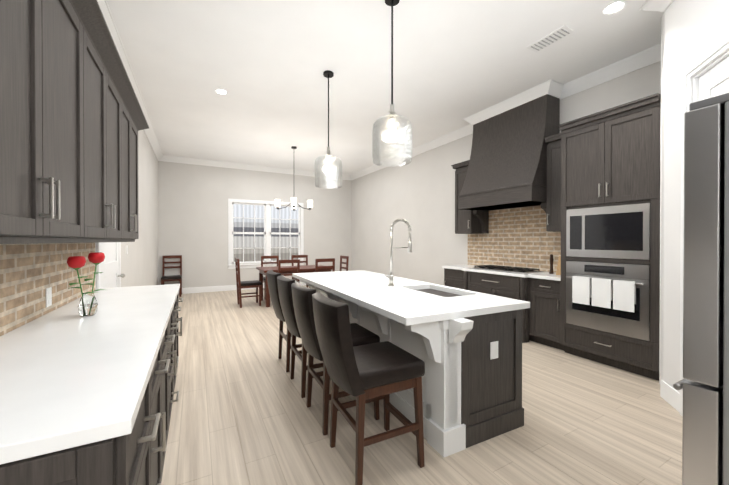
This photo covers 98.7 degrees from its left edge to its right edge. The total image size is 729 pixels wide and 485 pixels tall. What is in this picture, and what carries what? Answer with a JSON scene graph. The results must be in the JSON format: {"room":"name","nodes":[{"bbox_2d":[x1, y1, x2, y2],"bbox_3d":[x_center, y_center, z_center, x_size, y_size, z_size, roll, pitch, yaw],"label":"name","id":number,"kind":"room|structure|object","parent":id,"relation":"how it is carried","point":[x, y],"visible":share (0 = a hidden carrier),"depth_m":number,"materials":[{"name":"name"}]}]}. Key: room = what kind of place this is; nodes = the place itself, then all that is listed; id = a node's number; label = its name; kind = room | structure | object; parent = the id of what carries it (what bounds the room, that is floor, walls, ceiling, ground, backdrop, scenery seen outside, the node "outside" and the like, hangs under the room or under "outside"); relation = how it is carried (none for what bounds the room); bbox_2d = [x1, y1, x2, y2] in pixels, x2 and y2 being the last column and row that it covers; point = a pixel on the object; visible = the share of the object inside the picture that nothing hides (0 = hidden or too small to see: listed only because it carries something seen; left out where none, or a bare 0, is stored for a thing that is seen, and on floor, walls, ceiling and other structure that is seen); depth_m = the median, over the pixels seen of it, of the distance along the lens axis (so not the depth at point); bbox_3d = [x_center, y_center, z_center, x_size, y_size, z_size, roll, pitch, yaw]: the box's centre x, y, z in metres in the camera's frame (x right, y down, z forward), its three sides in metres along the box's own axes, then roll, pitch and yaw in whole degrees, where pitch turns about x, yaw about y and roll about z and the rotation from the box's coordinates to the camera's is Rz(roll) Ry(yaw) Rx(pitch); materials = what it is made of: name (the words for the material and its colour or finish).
{"room":"dining room and kitchen","nodes":[
{"label":"dining room and kitchen","id":0,"kind":"room"},
{"bbox_2d":[95,130,158,288],"bbox_3d":[-2.616,-0.396,3.015,0.100,3.500,11.100,0,0,-28],"label":"wall","id":1,"kind":"structure","parent":0,"point":[139,263],"depth_m":5.74,"materials":[{"name":"paint"}]},
{"bbox_2d":[0,0,91,239],"bbox_3d":[-1.321,-0.591,1.065,0.329,1.139,1.078,0,0,-28],"label":"upper cabinet","id":2,"kind":"object","parent":1,"relation":"attached to","point":[73,121],"depth_m":1.16,"materials":[{"name":"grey wood"}]},
{"bbox_2d":[0,243,94,335],"bbox_3d":[-1.824,0.222,1.668,0.012,0.437,2.710,0,0,-28],"label":"tile backsplash","id":3,"kind":"structure","parent":1,"relation":"attached to","point":[30,274],"depth_m":1.81,"materials":[{"name":"brick"}]},
{"bbox_2d":[46,287,51,306],"bbox_3d":[-1.964,0.340,1.950,0.008,0.115,0.075,0,0,-28],"label":"electrical outlet","id":4,"kind":"object","parent":3,"relation":"attached to","point":[48,296],"visible":1,"depth_m":1.94,"materials":[{"name":"white plastic"}]},
{"bbox_2d":[92,24,123,239],"bbox_3d":[-1.762,-0.595,1.883,0.329,1.139,1.019,0,0,-28],"label":"upper cabinet","id":5,"kind":"object","parent":1,"relation":"attached to","point":[107,90],"depth_m":1.95,"materials":[{"name":"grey wood"}]},
{"bbox_2d":[96,242,120,288],"bbox_3d":[-2.738,0.087,3.372,0.020,2.530,0.980,0,0,-28],"label":"door frame","id":6,"kind":"structure","parent":1,"relation":"attached to","point":[98,269],"depth_m":2.99,"materials":[{"name":"white"}]},
{"bbox_2d":[101,242,125,287],"bbox_3d":[-2.707,0.130,3.389,0.091,2.428,0.792,0,0,-28],"label":"hall door","id":7,"kind":"structure","parent":1,"relation":"in","point":[110,268],"depth_m":3.39,"materials":[{"name":"white"}]},
{"bbox_2d":[97,0,164,160],"bbox_3d":[-2.515,-2.081,3.061,0.130,0.130,10.900,0,0,-28],"label":"crown molding","id":8,"kind":"structure","parent":1,"relation":"attached to","point":[150,133],"depth_m":3.95,"materials":[{"name":"white"}]},
{"bbox_2d":[124,92,139,239],"bbox_3d":[-2.151,-0.599,2.606,0.329,1.139,0.860,0,0,-28],"label":"upper cabinet","id":9,"kind":"object","parent":1,"relation":"attached to","point":[131,121],"depth_m":2.69,"materials":[{"name":"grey wood"}]},
{"bbox_2d":[158,161,351,287],"bbox_3d":[-2.818,-0.428,9.154,5.370,3.500,0.100,0,0,-28],"label":"wall","id":10,"kind":"structure","parent":0,"point":[193,215],"depth_m":8.51,"materials":[{"name":"paint"}]},
{"bbox_2d":[178,281,305,293],"bbox_3d":[-2.791,1.247,9.112,5.369,0.150,0.016,0,0,-28],"label":"baseboard","id":11,"kind":"structure","parent":10,"relation":"attached to","point":[208,289],"depth_m":8.40,"materials":[{"name":"white wood"}]},
{"bbox_2d":[165,156,348,179],"bbox_3d":[-2.763,-2.113,9.044,5.070,0.130,0.130,0,0,-28],"label":"crown molding","id":12,"kind":"structure","parent":10,"relation":"attached to","point":[175,159],"depth_m":8.71,"materials":[{"name":"white wood"}]},
{"bbox_2d":[228,199,303,268],"bbox_3d":[-2.813,-0.243,9.115,2.160,1.930,0.125,0,0,-28],"label":"window","id":13,"kind":"structure","parent":10,"relation":"in","point":[267,232],"depth_m":9.09,"materials":[{"name":"white wood"}]},
{"bbox_2d":[106,0,662,174],"bbox_3d":[-0.208,-2.203,4.303,5.570,0.100,11.100,0,0,-28],"label":"ceiling","id":14,"kind":"structure","parent":0,"point":[265,64],"depth_m":3.76,"materials":[{"name":"paint"}]},
{"bbox_2d":[215,89,227,94],"bbox_3d":[-2.043,-2.150,4.473,0.164,0.006,0.164,0,0,-28],"label":"recessed light","id":15,"kind":"object","parent":14,"relation":"in","point":[221,91],"visible":1,"depth_m":4.47,"materials":[{"name":"white"}]},
{"bbox_2d":[275,146,312,210],"bbox_3d":[-1.601,-1.454,7.112,0.633,1.426,0.632,0,0,33],"label":"chandelier","id":16,"kind":"object","parent":14,"relation":"hanging from","point":[293,203],"visible":1,"depth_m":7.03,"materials":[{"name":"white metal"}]},
{"bbox_2d":[315,70,341,188],"bbox_3d":[-0.458,-1.431,3.980,0.352,1.440,0.352,0,0,-28],"label":"pendant light","id":17,"kind":"object","parent":14,"relation":"hanging from","point":[328,74],"visible":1,"depth_m":3.96,"materials":[{"name":"glass"}]},
{"bbox_2d":[372,0,411,166],"bbox_3d":[0.242,-1.424,2.744,0.352,1.440,0.352,0,0,-28],"label":"pendant light","id":18,"kind":"object","parent":14,"relation":"hanging from","point":[392,116],"visible":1,"depth_m":2.73,"materials":[{"name":"glass"}]},
{"bbox_2d":[527,25,573,52],"bbox_3d":[1.956,-2.142,3.312,0.180,0.010,0.400,0,0,-28],"label":"ceiling vent","id":19,"kind":"object","parent":14,"relation":"in","point":[551,38],"visible":1,"depth_m":3.29,"materials":[{"name":"white metal"}]},
{"bbox_2d":[603,1,625,14],"bbox_3d":[2.279,-2.142,2.861,0.164,0.006,0.164,0,0,-28],"label":"recessed light","id":20,"kind":"object","parent":14,"relation":"in","point":[614,8],"visible":1,"depth_m":2.87,"materials":[{"name":"white"}]},
{"bbox_2d":[161,285,682,484],"bbox_3d":[-0.208,1.397,4.322,5.570,0.100,11.100,0,0,-28],"label":"floor","id":21,"kind":"structure","parent":0,"point":[242,413],"depth_m":2.30,"materials":[{"name":"brown wood"}]},
{"bbox_2d":[0,368,155,484],"bbox_3d":[-1.032,0.925,0.888,0.660,0.880,0.580,0,0,-28],"label":"base cabinet","id":22,"kind":"object","parent":21,"relation":"on","point":[117,458],"depth_m":0.77,"materials":[{"name":"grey wood"}]},
{"bbox_2d":[0,284,179,459],"bbox_3d":[-1.560,0.460,1.880,0.675,0.040,2.832,0,0,-28],"label":"countertop","id":23,"kind":"structure","parent":22,"relation":"on","point":[66,376],"depth_m":1.11,"materials":[{"name":"white stone"}]},
{"bbox_2d":[67,252,104,316],"bbox_3d":[-1.673,0.252,1.891,0.172,0.375,0.273,0,0,-28],"label":"vase","id":24,"kind":"object","parent":23,"relation":"on","point":[88,305],"visible":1,"depth_m":1.86,"materials":[{"name":"clear glass"}]},
{"bbox_2d":[156,344,167,484],"bbox_3d":[-1.262,0.923,1.314,0.660,0.880,0.509,0,0,-28],"label":"base cabinet","id":25,"kind":"object","parent":21,"relation":"on","point":[161,388],"depth_m":1.59,"materials":[{"name":"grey wood"}]},
{"bbox_2d":[164,320,171,431],"bbox_3d":[-1.448,0.921,1.658,0.660,0.880,0.510,0,0,-28],"label":"base cabinet","id":26,"kind":"object","parent":21,"relation":"on","point":[167,335],"depth_m":2.07,"materials":[{"name":"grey wood"}]},
{"bbox_2d":[161,255,181,296],"bbox_3d":[-4.768,0.829,7.752,0.420,1.000,0.490,0,0,-28],"label":"dining chair","id":27,"kind":"object","parent":21,"relation":"on","point":[171,278],"visible":0.88,"depth_m":7.83,"materials":[{"name":"brown wood"}]},
{"bbox_2d":[172,308,175,403],"bbox_3d":[-1.687,0.919,2.103,0.660,0.880,0.618,0,0,-28],"label":"base cabinet","id":28,"kind":"object","parent":21,"relation":"on","point":[173,309],"depth_m":2.44,"materials":[{"name":"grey wood"}]},
{"bbox_2d":[176,296,179,391],"bbox_3d":[-2.019,0.916,2.719,0.660,0.880,0.900,0,0,-28],"label":"base cabinet","id":29,"kind":"object","parent":21,"relation":"on","point":[177,319],"depth_m":2.94,"materials":[{"name":"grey wood"}]},
{"bbox_2d":[235,258,261,307],"bbox_3d":[-2.473,0.835,6.677,0.490,1.000,0.420,0,0,-28],"label":"dining chair","id":30,"kind":"object","parent":21,"relation":"on","point":[240,284],"visible":1,"depth_m":6.58,"materials":[{"name":"brown wood"}]},
{"bbox_2d":[261,256,278,299],"bbox_3d":[-2.246,0.830,7.583,0.420,1.000,0.490,0,0,-28],"label":"dining chair","id":31,"kind":"object","parent":21,"relation":"on","point":[266,257],"visible":0.42,"depth_m":7.71,"materials":[{"name":"brown wood"}]},
{"bbox_2d":[267,270,301,371],"bbox_3d":[-0.771,0.833,3.521,0.616,1.036,0.475,0,0,-26],"label":"stool","id":32,"kind":"object","parent":21,"relation":"on","point":[272,276],"visible":0.46,"depth_m":3.28,"materials":[{"name":"black leather"}]},
{"bbox_2d":[278,259,299,281],"bbox_3d":[-1.591,0.837,6.369,0.420,1.000,0.490,0,0,-28],"label":"dining chair","id":33,"kind":"object","parent":21,"relation":"on","point":[297,261],"visible":0.29,"depth_m":6.17,"materials":[{"name":"brown wood"}]},
{"bbox_2d":[256,265,331,306],"bbox_3d":[-1.584,0.950,7.157,1.550,0.765,0.950,0,0,-28],"label":"dining table","id":34,"kind":"object","parent":21,"relation":"on","point":[303,269],"visible":0.46,"depth_m":6.86,"materials":[{"name":"brown wood"}]},
{"bbox_2d":[277,275,322,397],"bbox_3d":[-0.505,0.836,2.983,0.616,1.036,0.475,0,0,-26],"label":"stool","id":35,"kind":"object","parent":21,"relation":"on","point":[285,293],"visible":0.48,"depth_m":2.74,"materials":[{"name":"black leather"}]},
{"bbox_2d":[292,255,308,286],"bbox_3d":[-1.577,0.828,7.944,0.420,1.000,0.490,0,0,-28],"label":"dining chair","id":36,"kind":"object","parent":21,"relation":"on","point":[300,256],"visible":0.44,"depth_m":8.13,"materials":[{"name":"brown wood"}]},
{"bbox_2d":[309,258,334,287],"bbox_3d":[-0.922,0.835,6.729,0.420,1.000,0.490,0,0,-28],"label":"dining chair","id":37,"kind":"object","parent":21,"relation":"on","point":[325,260],"visible":0.27,"depth_m":6.53,"materials":[{"name":"brown wood"}]},
{"bbox_2d":[291,282,379,434],"bbox_3d":[-0.248,0.839,2.463,0.616,1.036,0.475,0,0,-26],"label":"stool","id":38,"kind":"object","parent":21,"relation":"on","point":[303,307],"visible":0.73,"depth_m":2.27,"materials":[{"name":"black leather"}]},
{"bbox_2d":[340,255,348,270],"bbox_3d":[-0.695,0.830,7.636,0.490,1.000,0.420,0,0,-28],"label":"dining chair","id":39,"kind":"object","parent":21,"relation":"on","point":[346,262],"visible":0.27,"depth_m":7.70,"materials":[{"name":"brown wood"}]},
{"bbox_2d":[312,291,424,484],"bbox_3d":[0.000,0.842,1.962,0.616,1.036,0.475,0,0,-26],"label":"stool","id":40,"kind":"object","parent":21,"relation":"on","point":[368,373],"visible":1,"depth_m":1.80,"materials":[{"name":"black leather"}]},
{"bbox_2d":[297,278,529,457],"bbox_3d":[0.172,0.915,3.290,1.012,0.875,2.872,0,0,-26],"label":"kitchen island","id":41,"kind":"object","parent":21,"relation":"on","point":[471,390],"depth_m":2.15,"materials":[{"name":"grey wood"}]},
{"bbox_2d":[292,270,529,325],"bbox_3d":[0.112,0.455,3.320,1.090,0.045,2.800,0,0,-26],"label":"island countertop","id":42,"kind":"structure","parent":41,"relation":"on","point":[401,302],"depth_m":2.49,"materials":[{"name":"white stone"}]},
{"bbox_2d":[385,218,411,285],"bbox_3d":[0.351,0.094,3.200,0.277,0.676,0.120,0,0,-26],"label":"faucet","id":43,"kind":"object","parent":42,"relation":"on","point":[409,249],"visible":1,"depth_m":3.13,"materials":[{"name":"silver metal"}]},
{"bbox_2d":[416,286,455,297],"bbox_3d":[0.665,0.566,2.869,0.384,0.197,0.684,0,0,-26],"label":"sink","id":44,"kind":"object","parent":42,"relation":"in","point":[427,289],"depth_m":3.00,"materials":[{"name":"silver metal"}]},
{"bbox_2d":[490,341,497,359],"bbox_3d":[0.915,0.758,2.206,0.075,0.120,0.009,0,0,-28],"label":"outlet","id":45,"kind":"object","parent":41,"relation":"attached to","point":[493,350],"visible":1,"depth_m":2.20,"materials":[{"name":"white plastic"}]},
{"bbox_2d":[444,269,457,287],"bbox_3d":[1.815,0.901,5.593,0.598,0.880,0.519,0,0,-28],"label":"base cabinet","id":46,"kind":"object","parent":21,"relation":"on","point":[450,275],"depth_m":5.51,"materials":[{"name":"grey wood"}]},
{"bbox_2d":[458,269,533,342],"bbox_3d":[2.196,0.905,4.843,0.640,0.880,1.279,0,0,-28],"label":"base cabinet","id":47,"kind":"object","parent":21,"relation":"on","point":[519,288],"depth_m":4.42,"materials":[{"name":"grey wood"}]},
{"bbox_2d":[442,265,560,280],"bbox_3d":[2.151,0.444,4.875,0.685,0.040,2.098,0,0,-28],"label":"countertop","id":48,"kind":"structure","parent":47,"relation":"on","point":[542,276],"depth_m":4.45,"materials":[{"name":"white stone"}]},
{"bbox_2d":[473,265,544,272],"bbox_3d":[2.182,0.401,4.833,0.490,0.045,0.940,0,0,-28],"label":"cooktop","id":49,"kind":"object","parent":48,"relation":"in","point":[509,269],"visible":1,"depth_m":4.65,"materials":[{"name":"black metal"}]},
{"bbox_2d":[549,254,553,273],"bbox_3d":[2.548,0.294,4.269,0.053,0.265,0.054,0,0,-28],"label":"pepper mill","id":50,"kind":"object","parent":48,"relation":"on","point":[551,260],"visible":1,"depth_m":4.25,"materials":[{"name":"brown wood"}]},
{"bbox_2d":[556,256,560,274],"bbox_3d":[2.631,0.273,4.131,0.193,0.309,0.100,0,0,-28],"label":"cutting board","id":51,"kind":"object","parent":48,"relation":"on","point":[558,271],"visible":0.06,"depth_m":4.12,"materials":[{"name":"brown wood"}]},
{"bbox_2d":[534,277,564,350],"bbox_3d":[2.589,0.908,4.158,0.598,0.880,0.416,0,0,-28],"label":"base cabinet","id":52,"kind":"object","parent":21,"relation":"on","point":[540,292],"depth_m":4.01,"materials":[{"name":"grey wood"}]},
{"bbox_2d":[559,93,660,380],"bbox_3d":[2.864,-0.034,3.540,0.695,2.770,0.920,0,0,-28],"label":"tall cabinet","id":53,"kind":"object","parent":21,"relation":"on","point":[610,156],"visible":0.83,"depth_m":3.31,"materials":[{"name":"brown wood"}]},
{"bbox_2d":[566,203,649,259],"bbox_3d":[2.835,-0.111,3.524,0.560,0.555,0.776,0,0,-28],"label":"microwave","id":54,"kind":"object","parent":53,"relation":"in","point":[620,232],"visible":0.75,"depth_m":3.34,"materials":[{"name":"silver metal"}]},
{"bbox_2d":[566,261,649,340],"bbox_3d":[2.805,0.592,3.511,0.629,0.740,0.776,0,0,-28],"label":"wall oven","id":55,"kind":"object","parent":53,"relation":"in","point":[614,298],"visible":0.88,"depth_m":3.32,"materials":[{"name":"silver metal"}]},
{"bbox_2d":[673,93,728,484],"bbox_3d":[1.574,0.465,0.874,0.890,1.800,0.867,0,0,-28],"label":"refrigerator","id":56,"kind":"object","parent":21,"relation":"on","point":[703,384],"visible":1,"depth_m":0.94,"materials":[{"name":"grey metal"}]},
{"bbox_2d":[351,61,660,284],"bbox_3d":[2.199,-0.409,5.611,0.100,3.500,11.100,0,0,-28],"label":"wall","id":57,"kind":"structure","parent":0,"point":[417,193],"depth_m":7.07,"materials":[{"name":"paint"}]},
{"bbox_2d":[455,161,482,232],"bbox_3d":[1.902,-0.782,5.682,0.326,1.245,0.388,0,0,-28],"label":"upper cabinet","id":58,"kind":"object","parent":57,"relation":"attached to","point":[467,221],"depth_m":5.62,"materials":[{"name":"brown wood"}]},
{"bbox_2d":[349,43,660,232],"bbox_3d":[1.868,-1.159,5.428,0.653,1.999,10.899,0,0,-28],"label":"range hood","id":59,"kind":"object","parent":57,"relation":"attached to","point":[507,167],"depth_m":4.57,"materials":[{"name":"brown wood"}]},
{"bbox_2d":[468,205,560,271],"bbox_3d":[2.452,-0.142,5.022,0.012,1.129,2.078,0,0,-28],"label":"tile backsplash","id":60,"kind":"structure","parent":57,"relation":"attached to","point":[519,237],"depth_m":5.02,"materials":[{"name":"brick"}]},
{"bbox_2d":[545,133,560,231],"bbox_3d":[2.709,-0.774,4.185,0.326,1.245,0.366,0,0,-28],"label":"upper cabinet","id":61,"kind":"object","parent":57,"relation":"attached to","point":[553,212],"depth_m":4.18,"materials":[{"name":"brown wood"}]},
{"bbox_2d":[659,12,664,383],"bbox_3d":[3.022,-0.396,2.978,0.950,3.500,0.208,0,0,-28],"label":"wall","id":62,"kind":"structure","parent":0,"point":[662,120],"depth_m":2.74,"materials":[{"name":"paint"}]},
{"bbox_2d":[663,0,728,392],"bbox_3d":[2.380,-0.390,1.914,0.110,3.500,1.700,0,0,20],"label":"wall","id":63,"kind":"structure","parent":0,"point":[695,30],"depth_m":2.58,"materials":[{"name":"paint"}]},
{"bbox_2d":[639,0,673,11],"bbox_3d":[2.312,-2.075,1.905,1.837,0.130,1.522,0,0,-28],"label":"crown molding","id":64,"kind":"structure","parent":63,"relation":"attached to","point":[656,5],"depth_m":2.74,"materials":[{"name":"white"}]},
{"bbox_2d":[660,32,728,416],"bbox_3d":[2.322,0.005,1.943,1.279,2.710,1.154,0,0,-28],"label":"door frame","id":65,"kind":"structure","parent":63,"relation":"attached to","point":[671,396],"depth_m":2.43,"materials":[{"name":"white wood"}]},
{"bbox_2d":[699,56,728,100],"bbox_3d":[2.381,0.059,1.989,0.602,2.578,0.573,0,0,-28],"label":"pantry door","id":66,"kind":"structure","parent":63,"relation":"in","point":[714,81],"depth_m":2.18,"materials":[{"name":"white"}]},
{"label":"outside","id":67,"kind":"structure","parent":0,"visible":0},
{"bbox_2d":[233,204,297,261],"bbox_3d":[-3.382,-0.334,10.169,5.140,3.900,0.020,0,0,-28],"label":"building","id":68,"kind":"structure","parent":67,"point":[288,226],"depth_m":10.16,"materials":[{"name":"white"}]}
]}

